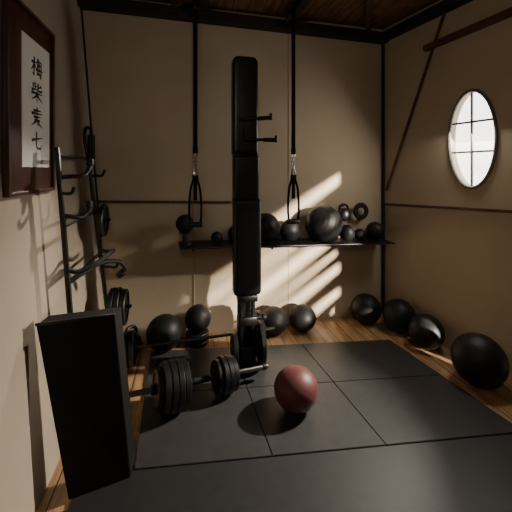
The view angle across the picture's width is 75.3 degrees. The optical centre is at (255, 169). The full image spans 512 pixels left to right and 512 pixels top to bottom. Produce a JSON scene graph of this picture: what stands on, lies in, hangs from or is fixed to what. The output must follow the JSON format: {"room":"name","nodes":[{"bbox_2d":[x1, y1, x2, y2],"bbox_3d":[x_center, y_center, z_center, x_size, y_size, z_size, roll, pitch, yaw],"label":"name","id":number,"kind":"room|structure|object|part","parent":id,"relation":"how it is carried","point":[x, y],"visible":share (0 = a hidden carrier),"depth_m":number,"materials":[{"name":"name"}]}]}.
{"room":"exercise studio","nodes":[
{"label":"exercise studio","id":0,"kind":"room"},
{"bbox_2d":[0,0,104,511],"bbox_3d":[-0.799,0.010,-0.105,0.326,2.980,5.927,0,0,-12],"label":"wall","id":1,"kind":"structure","parent":0,"point":[32,282],"depth_m":1.60,"materials":[{"name":"beige paint"}]},
{"bbox_2d":[1,0,54,196],"bbox_3d":[-1.101,-0.325,1.634,0.030,0.880,0.505,0,0,-12],"label":"calligraphy","id":2,"kind":"object","parent":1,"relation":"attached to","point":[27,44],"visible":1,"depth_m":1.55,"materials":[{"name":"brown wood"}]},
{"bbox_2d":[83,0,382,341],"bbox_3d":[-0.142,0.010,3.169,3.047,2.980,0.100,0,0,-14],"label":"wall","id":3,"kind":"structure","parent":0,"point":[140,69],"depth_m":3.06,"materials":[{"name":"beige paint"}]},
{"bbox_2d":[81,9,102,254],"bbox_3d":[-1.353,0.050,2.795,0.234,2.900,0.014,0,0,-15],"label":"trim","id":4,"kind":"structure","parent":3,"relation":"attached to","point":[87,81],"depth_m":2.78,"materials":[{"name":"brown wood"}]},
{"bbox_2d":[98,200,231,202],"bbox_3d":[-0.781,0.282,2.943,1.145,0.055,0.018,0,0,-14],"label":"trim","id":5,"kind":"structure","parent":3,"relation":"attached to","point":[99,201],"depth_m":2.90,"materials":[{"name":"brown wood"}]},
{"bbox_2d":[172,0,191,6],"bbox_3d":[-0.352,-1.445,2.619,0.900,0.070,0.050,0,0,36],"label":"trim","id":6,"kind":"structure","parent":3,"relation":"attached to","point":[175,3],"depth_m":2.82,"materials":[{"name":"brown wood"}]},
{"bbox_2d":[193,153,194,304],"bbox_3d":[-0.563,0.070,3.008,0.014,2.820,0.010,0,0,-12],"label":"trim","id":7,"kind":"structure","parent":3,"relation":"attached to","point":[194,153],"depth_m":3.00,"materials":[{"name":"beige paint"}]},
{"bbox_2d":[188,0,202,227],"bbox_3d":[-0.511,-0.457,2.781,0.115,1.838,0.268,0,0,-12],"label":"strap","id":8,"kind":"object","parent":3,"relation":"hanging from","point":[195,178],"visible":1,"depth_m":2.67,"materials":[{"name":"black fabric"}]},
{"bbox_3d":[-0.488,-0.046,2.672,0.025,0.200,0.038,0,0,40],"label":"carabiner chain","id":9,"kind":"part","parent":8,"relation":"part of","materials":[{"name":"silver metal"}]},
{"bbox_2d":[198,0,208,11],"bbox_3d":[-0.113,-1.440,1.254,0.080,0.080,3.500,0,0,-12],"label":"trim","id":10,"kind":"structure","parent":3,"relation":"attached to","point":[202,4],"depth_m":2.84,"materials":[{"name":"brown wood"}]},
{"bbox_2d":[77,0,389,43],"bbox_3d":[-0.050,-1.375,3.095,2.913,0.110,0.100,0,0,-14],"label":"ceiling beam","id":11,"kind":"structure","parent":3,"relation":"attached to","point":[124,7],"depth_m":3.00,"materials":[{"name":"brown wood"}]},
{"bbox_2d":[179,237,394,251],"bbox_3d":[0.323,0.711,3.080,2.019,0.157,0.300,0,0,-14],"label":"wall shelf","id":12,"kind":"object","parent":3,"relation":"attached to","point":[195,244],"visible":0.83,"depth_m":3.02,"materials":[{"name":"black metal"}]},
{"bbox_2d":[178,231,190,244],"bbox_3d":[-0.614,0.585,2.862,0.110,0.100,0.110,0,0,-12],"label":"stand","id":13,"kind":"object","parent":12,"relation":"on","point":[184,241],"visible":0.88,"depth_m":2.84,"materials":[{"name":"black metal"}]},
{"bbox_2d":[176,214,193,232],"bbox_3d":[-0.614,0.462,2.862,0.156,0.156,0.156,0,0,-12],"label":"medicine ball","id":14,"kind":"object","parent":13,"relation":"on","point":[182,221],"visible":0.89,"depth_m":2.80,"materials":[{"name":"black rubber"}]},
{"bbox_2d":[211,231,221,242],"bbox_3d":[-0.347,0.593,2.931,0.100,0.100,0.100,0,0,-12],"label":"medicine ball","id":15,"kind":"object","parent":12,"relation":"on","point":[216,237],"visible":1,"depth_m":2.90,"materials":[{"name":"black rubber"}]},
{"bbox_2d":[228,226,231,240],"bbox_3d":[-0.172,0.569,2.976,0.160,0.160,0.160,0,0,-12],"label":"medicine ball","id":16,"kind":"object","parent":12,"relation":"on","point":[230,228],"visible":0.27,"depth_m":2.93,"materials":[{"name":"black rubber"}]},
{"bbox_2d":[261,213,279,241],"bbox_3d":[0.087,0.525,3.030,0.264,0.264,0.264,0,0,-12],"label":"medicine ball","id":17,"kind":"object","parent":12,"relation":"on","point":[270,226],"visible":0.59,"depth_m":2.93,"materials":[{"name":"black rubber"}]},
{"bbox_2d":[280,220,300,240],"bbox_3d":[0.320,0.563,3.102,0.204,0.204,0.204,0,0,-12],"label":"medicine ball","id":18,"kind":"object","parent":12,"relation":"on","point":[288,232],"visible":0.86,"depth_m":3.03,"materials":[{"name":"black rubber"}]},
{"bbox_2d":[305,205,341,241],"bbox_3d":[0.638,0.504,3.131,0.342,0.344,0.342,0,0,-12],"label":"exercise ball","id":19,"kind":"object","parent":12,"relation":"on","point":[323,223],"visible":1,"depth_m":3.01,"materials":[{"name":"black rubber"}]},
{"bbox_2d":[339,225,354,240],"bbox_3d":[0.883,0.608,3.227,0.152,0.152,0.152,0,0,-12],"label":"medicine ball","id":20,"kind":"object","parent":12,"relation":"on","point":[347,233],"visible":0.92,"depth_m":3.17,"materials":[{"name":"black rubber"}]},
{"bbox_2d":[354,229,365,239],"bbox_3d":[1.021,0.633,3.262,0.112,0.112,0.112,0,0,-12],"label":"medicine ball","id":21,"kind":"object","parent":12,"relation":"on","point":[360,234],"visible":0.95,"depth_m":3.22,"materials":[{"name":"black rubber"}]},
{"bbox_2d":[366,222,384,239],"bbox_3d":[1.194,0.607,3.328,0.176,0.176,0.176,0,0,-12],"label":"medicine ball","id":22,"kind":"object","parent":12,"relation":"on","point":[374,230],"visible":1,"depth_m":3.27,"materials":[{"name":"black rubber"}]},
{"bbox_2d":[288,34,288,321],"bbox_3d":[0.319,0.070,3.235,0.014,2.820,0.010,0,0,-12],"label":"trim","id":23,"kind":"structure","parent":3,"relation":"attached to","point":[288,34],"depth_m":3.23,"materials":[{"name":"beige paint"}]},
{"bbox_2d":[282,9,299,223],"bbox_3d":[0.294,-0.457,2.970,0.115,1.838,0.303,0,0,-12],"label":"strap","id":24,"kind":"object","parent":3,"relation":"hanging from","point":[292,14],"visible":1,"depth_m":2.84,"materials":[{"name":"black fabric"}]},
{"bbox_3d":[0.291,-1.365,2.981,0.040,0.022,0.281,0,0,-12],"label":"anchor arm","id":25,"kind":"part","parent":24,"relation":"part of","materials":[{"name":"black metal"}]},
{"bbox_3d":[0.321,-0.046,2.844,0.025,0.200,0.038,0,0,40],"label":"carabiner chain","id":26,"kind":"part","parent":24,"relation":"part of","materials":[{"name":"silver metal"}]},
{"bbox_2d":[381,43,384,312],"bbox_3d":[1.331,0.050,3.478,0.026,2.900,0.026,0,0,-12],"label":"trim","id":27,"kind":"structure","parent":3,"relation":"attached to","point":[383,44],"depth_m":3.47,"materials":[{"name":"brown wood"}]},
{"bbox_3d":[0.855,0.351,3.311,0.010,0.027,0.122,0,0,-12],"label":"wall hook","id":28,"kind":"object","parent":3,"relation":"attached to","visible":0},
{"bbox_2d":[338,203,350,220],"bbox_3d":[0.863,0.411,3.273,0.132,0.173,0.132,0,0,-12],"label":"kettlebell","id":29,"kind":"object","parent":28,"relation":"hanging from","point":[345,214],"visible":0.88,"depth_m":3.23,"materials":[{"name":"black metal"}]},
{"bbox_3d":[0.863,0.364,3.273,0.116,0.078,0.022,0,0,-12],"label":"handle","id":30,"kind":"part","parent":29,"relation":"part of","materials":[{"name":"black metal"}]},
{"bbox_3d":[1.057,0.369,3.373,0.010,0.027,0.102,0,0,-12],"label":"wall hook","id":31,"kind":"object","parent":3,"relation":"attached to","visible":0},
{"bbox_2d":[353,203,368,219],"bbox_3d":[1.061,0.415,3.355,0.172,0.172,0.024,0,0,-12],"label":"weight","id":32,"kind":"object","parent":31,"relation":"hanging from","point":[357,206],"visible":1,"depth_m":3.34,"materials":[{"name":"black metal"}]},
{"bbox_2d":[36,313,511,511],"bbox_3d":[1.122,1.550,0.494,4.800,0.100,6.300,0,0,-12],"label":"floor","id":33,"kind":"structure","parent":0,"point":[343,329],"depth_m":2.63,"materials":[{"name":"brown wood"}]},
{"bbox_2d":[54,126,131,312],"bbox_3d":[-1.002,0.594,2.085,0.341,1.815,0.695,0,0,-12],"label":"storage rack","id":34,"kind":"object","parent":33,"relation":"on","point":[89,141],"visible":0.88,"depth_m":1.86,"materials":[{"name":"black metal"}]},
{"bbox_3d":[-0.992,0.111,1.750,0.083,0.046,0.020,0,0,4],"label":"curved arm","id":35,"kind":"part","parent":34,"relation":"part of","materials":[{"name":"black metal"}]},
{"bbox_3d":[-0.978,-0.005,1.815,0.047,0.114,0.179,0,0,35],"label":"curved arm","id":36,"kind":"part","parent":34,"relation":"part of","materials":[{"name":"black metal"}]},
{"bbox_3d":[-0.976,0.225,1.818,0.043,0.094,0.166,0,0,30],"label":"curved arm","id":37,"kind":"part","parent":34,"relation":"part of","materials":[{"name":"black metal"}]},
{"bbox_3d":[-0.958,0.525,2.028,0.178,0.077,0.541,0,0,-8],"label":"curved arm","id":38,"kind":"part","parent":34,"relation":"part of","materials":[{"name":"black metal"}]},
{"bbox_3d":[-1.133,0.025,2.384,0.112,0.057,0.023,0,0,-1],"label":"curved arm","id":39,"kind":"part","parent":34,"relation":"part of","materials":[{"name":"black metal"}]},
{"bbox_3d":[-0.933,0.623,1.991,0.244,0.173,0.440,0,0,-12],"label":"curved arm","id":40,"kind":"part","parent":34,"relation":"part of","materials":[{"name":"black metal"}]},
{"bbox_2d":[97,203,109,236],"bbox_3d":[-1.104,0.363,2.403,0.034,0.240,0.240,0,0,-12],"label":"weight plate","id":41,"kind":"object","parent":34,"relation":"on","point":[103,211],"visible":0.97,"depth_m":2.34,"materials":[{"name":"black metal"}]},
{"bbox_2d":[106,287,115,308],"bbox_3d":[-1.044,1.003,2.416,0.038,0.280,0.280,0,0,-12],"label":"weight plate","id":42,"kind":"object","parent":34,"relation":"on","point":[109,301],"visible":0.27,"depth_m":2.33,"materials":[{"name":"black metal"}]},
{"bbox_3d":[-1.049,0.680,2.402,0.132,0.067,0.022,0,0,-3],"label":"curved arm","id":43,"kind":"part","parent":34,"relation":"part of","materials":[{"name":"black metal"}]},
{"bbox_2d":[112,287,122,307],"bbox_3d":[-1.005,1.003,2.424,0.038,0.280,0.280,0,0,-12],"label":"weight plate","id":44,"kind":"object","parent":34,"relation":"on","point":[115,303],"visible":0.26,"depth_m":2.34,"materials":[{"name":"black metal"}]},
{"bbox_2d":[118,289,129,325],"bbox_3d":[-0.966,1.003,2.432,0.038,0.250,0.250,0,0,-12],"label":"weight plate","id":45,"kind":"object","parent":34,"relation":"on","point":[124,299],"visible":0.84,"depth_m":2.39,"materials":[{"name":"black metal"}]},
{"bbox_2d":[123,324,141,352],"bbox_3d":[-1.027,1.385,2.716,0.176,0.231,0.176,0,0,26],"label":"kettlebell","id":46,"kind":"object","parent":33,"relation":"on","point":[139,341],"visible":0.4,"depth_m":2.71,"materials":[{"name":"black metal"}]},
{"bbox_3d":[-1.027,1.321,2.716,0.030,0.104,0.154,0,0,26],"label":"handle","id":47,"kind":"part","parent":46,"relation":"part of","materials":[{"name":"black metal"}]},
{"bbox_2d":[145,347,246,394],"bbox_3d":[-0.463,1.491,2.491,0.686,0.018,0.611,0,0,-12],"label":"exercise mat","id":48,"kind":"object","parent":33,"relation":"on","point":[199,361],"visible":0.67,"depth_m":2.60,"materials":[{"name":"plastic"}]},
{"bbox_2d":[146,314,181,351],"bbox_3d":[-0.757,1.341,2.743,0.290,0.281,0.290,0,0,-12],"label":"ball","id":49,"kind":"object","parent":48,"relation":"on","point":[164,327],"visible":0.9,"depth_m":2.65,"materials":[{"name":"black rubber"}]},
{"bbox_2d":[185,339,208,348],"bbox_3d":[-0.510,1.482,2.882,0.200,0.034,0.200,0,0,-12],"label":"weight plate","id":50,"kind":"object","parent":33,"relation":"on","point":[193,346],"visible":0.29,"depth_m":2.80,"materials":[{"name":"black metal"}]},
{"bbox_2d":[185,335,208,344],"bbox_3d":[-0.510,1.448,2.882,0.200,0.034,0.200,0,0,-12],"label":"weight plate","id":51,"kind":"object","parent":50,"relation":"on","point":[205,340],"visible":0.13,"depth_m":2.79,"materials":[{"name":"black metal"}]},
{"bbox_2d":[185,328,208,338],"bbox_3d":[-0.510,1.413,2.882,0.200,0.034,0.200,0,0,-12],"label":"weight plate","id":52,"kind":"object","parent":51,"relation":"on","point":[189,334],"visible":0.62,"depth_m":2.84,"materials":[{"name":"black metal"}]},
{"bbox_2d":[185,304,210,331],"bbox_3d":[-0.504,1.284,2.878,0.224,0.224,0.224,0,0,-12],"label":"medicine ball","id":53,"kind":"object","parent":52,"relation":"on","point":[198,316],"visible":1,"depth_m":2.80,"materials":[{"name":"black rubber"}]},
{"bbox_2d":[134,388,271,469],"bbox_3d":[-0.326,1.491,1.958,0.703,0.018,0.628,0,0,-12],"label":"exercise mat","id":54,"kind":"object","parent":33,"relation":"on","point":[214,428],"visible":0.9,"depth_m":1.86,"materials":[{"name":"plastic"}]},
{"bbox_2d":[129,355,268,415],"bbox_3d":[-0.353,1.334,2.137,0.975,0.293,0.290,0,0,-26],"label":"dumbbell","id":55,"kind":"object","parent":54,"relation":"on","point":[170,390],"visible":0.98,"depth_m":2.01,"materials":[{"name":"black metal"}]},
{"bbox_3d":[-0.594,1.328,2.017,0.036,0.224,0.224,5,-2,-26],"label":"weight plate","id":56,"kind":"part","parent":55,"relation":"part of","materials":[{"name":"black rubber"}]},
{"bbox_3d":[-0.560,1.331,2.033,0.038,0.286,0.286,5,-2,-26],"label":"weight plate","id":57,"kind":"part","parent":55,"relation":"part of","materials":[{"name":"black rubber"}]},
{"bbox_3d":[-0.526,1.334,2.051,0.038,0.290,0.290,5,-2,-26],"label":"weight plate","id":58,"kind":"part","parent":55,"relation":"part of","materials":[{"name":"black rubber"}]},
{"bbox_3d":[-0.491,1.337,2.068,0.038,0.286,0.286,5,-2,-26],"label":"weight plate","id":59,"kind":"part","parent":55,"relation":"part of","materials":[{"name":"black metal"}]},
{"bbox_3d":[-0.456,1.340,2.085,0.038,0.264,0.264,5,-2,-26],"label":"weight plate","id":60,"kind":"part","parent":55,"relation":"part of","materials":[{"name":"black metal"}]},
{"bbox_3d":[-0.256,1.358,2.185,0.032,0.200,0.200,5,-2,-26],"label":"weight plate","id":61,"kind":"part","parent":55,"relation":"part of","materials":[{"name":"black rubber"}]},
{"bbox_3d":[-0.226,1.361,2.200,0.034,0.230,0.230,5,-2,-26],"label":"weight plate","id":62,"kind":"part","parent":55,"relation":"part of","materials":[{"name":"black metal"}]},
{"bbox_3d":[-0.195,1.363,2.216,0.034,0.230,0.230,5,-2,-26],"label":"weight plate","id":63,"kind":"part","parent":55,"relation":"part of","materials":[{"name":"black rubber"}]},
{"bbox_3d":[-0.163,1.366,2.231,0.034,0.210,0.210,5,-2,-26],"label":"weight plate","id":64,"kind":"part","parent":55,"relation":"part of","materials":[{"name":"black rubber"}]},
{"bbox_2d":[262,306,287,334],"bbox_3d":[0.165,1.380,3.046,0.250,0.240,0.250,0,0,-12],"label":"medicine ball","id":65,"kind":"object","parent":33,"relation":"on","point":[276,317],"visible":0.73,"depth_m":2.96,"materials":[{"name":"black rubber"}]},
{"bbox_2d":[242,344,332,387],"bbox_3d":[0.170,1.491,2.552,0.630,0.018,0.598,0,0,-12],"label":"exercise mat","id":66,"kind":"object","parent":33,"relation":"on","point":[279,357],"visible":0.6,"depth_m":2.53,"materials":[{"name":"plastic"}]},
{"bbox_2d":[124,310,274,367],"bbox_3d":[-0.422,1.324,2.612,1.181,0.336,0.336,-2,0,-13],"label":"barbell","id":67,"kind":"object","parent":66,"relation":"on","point":[130,337],"visible":0.54,"depth_m":2.53,"materials":[{"name":"grey metal"}]},
{"bbox_3d":[-0.969,1.341,2.488,0.035,0.250,0.250,-2,0,-13],"label":"weight plate","id":68,"kind":"part","parent":67,"relation":"part of","materials":[{"name":"black metal"}]},
{"bbox_3d":[-0.930,1.340,2.497,0.035,0.250,0.250,-2,0,-13],"label":"weight plate","id":69,"kind":"part","parent":67,"relation":"part of","materials":[{"name":"black metal"}]},
{"bbox_3d":[-0.018,1.311,2.703,0.045,0.336,0.336,-2,0,-13],"label":"weight plate","id":70,"kind":"part","parent":67,"relation":"part of","materials":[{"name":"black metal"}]},
{"bbox_3d":[0.031,1.310,2.714,0.035,0.300,0.300,-2,0,-13],"label":"weight plate","id":71,"kind":"part","parent":67,"relation":"part of","materials":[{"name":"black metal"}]},
{"bbox_2d":[230,56,277,372],"bbox_3d":[-0.025,0.317,2.522,0.347,2.329,0.335,0,0,-12],"label":"weight bench","id":72,"kind":"object","parent":66,"relation":"on","point":[246,203],"visible":0.9,"depth_m":2.46,"materials":[{"name":"black metal"}]},
{"bbox_3d":[-0.161,1.347,2.481,0.035,0.240,0.240,0,0,-12],"label":"round plate","id":73,"kind":"part","parent":72,"relation":"part of","materials":[{"name":"black metal"}]},
{"bbox_3d":[-0.009,-0.378,2.454,0.243,0.042,0.036,0,0,-3],"label":"peg handle","id":74,"kind":"part","parent":72,"relation":"part of","materials":[{"name":"black metal"}]},
{"bbox_3d":[0.027,-0.267,2.453,0.251,0.109,0.049,0,0,-2],"label":"peg handle","id":75,"kind":"part","parent":72,"relation":"part of","materials":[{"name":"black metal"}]},
{"bbox_3d":[0.032,1.312,2.522,0.035,0.310,0.310,0,0,-12],"label":"round plate","id":76,"kind":"part","parent":72,"relation":"part of","materials":[{"name":"black metal"}]},
{"bbox_3d":[0.030,1.122,2.532,0.100,0.048,0.048,0,0,-12],"label":"adjusting knob","id":77,"kind":"part","parent":72,"relation":"part of","materials":[{"name":"black rubber"}]},
{"bbox_2d":[67,434,511,511],"bbox_3d":[0.741,1.493,1.158,2.970,0.014,1.557,0,0,-12],"label":"rubber mat","id":78,"kind":"object","parent":33,"relation":"on","point":[468,474],"visible":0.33,"depth_m":1.58,"materials":[{"name":"black rubber"}]},
{"bbox_2d":[35,307,135,499],"bbox_3d":[-0.799,1.086,1.586,0.424,0.800,0.143,0,0,-21],"label":"box","id":79,"kind":"object","parent":78,"relation":"on","point":[84,356],"visible":1,"depth_m":1.55,"materials":[{"name":"black laminate"}]},
{"bbox_3d":[-0.834,0.695,1.542,0.328,0.017,0.012,0,0,-21],"label":"edge trim","id":80,"kind":"part","parent":79,"relation":"part of","materials":[{"name":"black metal"}]},
{"bbox_2d":[290,304,315,331],"bbox_3d":[0.438,1.383,3.109,0.244,0.234,0.244,0,0,-12],"label":"medicine ball","id":81,"kind":"object","parent":33,"relation":"on","point":[302,316],"visible":1,"depth_m":3.03,"materials":[{"name":"black rubber"}]},
{"bbox_2d":[247,382,385,456],"bbox_3d":[0.321,1.491,2.027,0.646,0.018,0.616,0,0,-12],"label":"exercise mat","id":82,"kind":"object","parent":33,"relation":"on","point":[333,423],"visible":0.87,"depth_m":1.92,"materials":[{"name":"plastic"}]},
{"bbox_2d":[274,365,317,413],"bbox_3d":[0.249,1.359,2.066,0.274,0.246,0.274,0,0,-12],"label":"medicine ball","id":83,"kind":"object","parent":82,"relation":"on","point":[295,386],"visible":1,"depth_m":1.98,"materials":[{"name":"red rubber"}]},
{"bbox_2d":[351,293,381,323],"bbox_3d":[1.081,1.360,3.261,0.286,0.280,0.286,0,0,-12],"label":"medicine ball","id":84,"kind":"object","parent":33,"relation":"on","point":[365,308],"visible":1,"depth_m":3.16,"materials":[{"name":"black rubber"}]},
{"bbox_2d":[302,339,440,382],"bbox_3d":[0.865,1.491,2.620,0.902,0.018,0.521,0,0,-6],"label":"exercise mat","id":85,"kind":"object","parent":33,"relation":"on","point":[371,359],"visible":0.93,"depth_m":2.57,"materials":[{"name":"plastic"}]},
{"bbox_2d":[382,299,415,332],"bbox_3d":[1.332,1.354,3.089,0.292,0.292,0.292,0,0,-12],"label":"medicine ball","id":86,"kind":"object","parent":33,"relation":"on","point":[397,314],"visible":0.91,"depth_m":3.00,"materials":[{"name":"black rubber"}]},
{"bbox_2d":[334,375,511,445],"bbox_3d":[1.032,1.491,2.103,0.920,0.018,0.544,0,0,-6],"label":"exercise mat","id":87,"kind":"object","parent":33,"relation":"on","point":[420,409],"visible":0.96,"depth_m":2.04,"materials":[{"name":"plastic"}]},
{"bbox_2d":[408,314,444,349],"bbox_3d":[1.434,1.362,2.799,0.276,0.276,0.276,0,0,-12],"label":"medicine ball","id":88,"kind":"object","parent":33,"relation":"on","point":[424,330],"visible":1,"depth_m":2.71,"materials":[{"name":"black rubber"}]},
{"bbox_2d":[450,332,509,388],"bbox_3d":[1.561,1.328,2.325,0.344,0.344,0.344,0,0,-12],"label":"exercise ball","id":89,"kind":"object","parent":33,"relation":"on","point":[477,358],"visible":1,"depth_m":2.22,"materials":[{"name":"black rubber"}]},
{"bbox_2d":[142,0,438,29],"bbox_3d":[1.122,-1.530,0.494,4.800,0.100,6.300,0,0,-12],"label":"ceiling","id":90,"kind":"structure","parent":0,"point":[385,13],"depth_m":3.06,"materials":[{"name":"brown wood"}]},
{"bbox_2d":[287,0,310,21],"bbox_3d":[0.699,-1.440,1.426,0.080,0.080,3.500,0,0,-12],"label":"ceiling beam","id":91,"kind":"structure","parent":90,"relation":"attached to","point":[299,6],"depth_m":2.88,"materials":[{"name":"brown wood"}]},
{"bbox_2d":[366,0,372,29],"bbox_3d":[1.002,-1.440,2.933,0.050,0.080,0.835,0,0,18],"label":"ceiling beam","id":92,"kind":"structure","parent":90,"relation":"attached to","point":[369,3],"depth_m":3.01,"materials":[{"name":"brown wood"}]},
{"bbox_2d":[383,0,511,379],"bbox_3d":[2.607,0.010,0.688,0.098,2.980,6.166,0,0,-23],"label":"wall","id":93,"kind":"structure","parent":0,"point":[454,267],"depth_m":2.84,"materials":[{"name":"beige paint"}]},
{"bbox_2d":[385,12,445,190],"bbox_3d":[1.485,-0.610,3.117,0.024,1.646,0.711,0,0,-23],"label":"trim","id":94,"kind":"structure","parent":93,"relation":"attached to","point":[444,13],"depth_m":3.10,"materials":[{"name":"brown wood"}]},
{"bbox_2d":[383,0,472,39],"bbox_3d":[2.053,-1.390,1.776,0.070,0.110,3.692,0,0,-23],"label":"trim","id":95,"kind":"structure","parent":93,"relation":"attached to","point":[446,6],"depth_m":2.97,"materials":[{"name":"brown wood"}]},
{"bbox_2d":[384,203,511,212],"bbox_3d":[1.769,0.301,2.482,0.018,0.135,2.163,0,0,-23],"label":"trim","id":96,"kind":"structure","parent":93,"relation":"attached to","point":[387,204],"depth_m":2.75,"materials":[{"name":"brown wood"}]},
{"bbox_2d":[423,7,511,51],"bbox_3d":[1.931,-1.127,2.057,0.050,0.115,2.061,0,0,-23],"label":"trim","id":97,"kind":"structure","parent":93,"relation":"attached to","point":[507,13],"depth_m":2.60,"materials":[{"name":"brown wood"}]},
{"bbox_2d":[447,89,497,188],"bbox_3d":[1.732,-0.245,2.647,0.077,0.795,0.403,0,0,-23],"label":"window","id":98,"kind":"structure","parent":93,"relation":"in","point":[477,126],"depth_m":2.65,"materials":[{"name":"white glass"}]}
]}

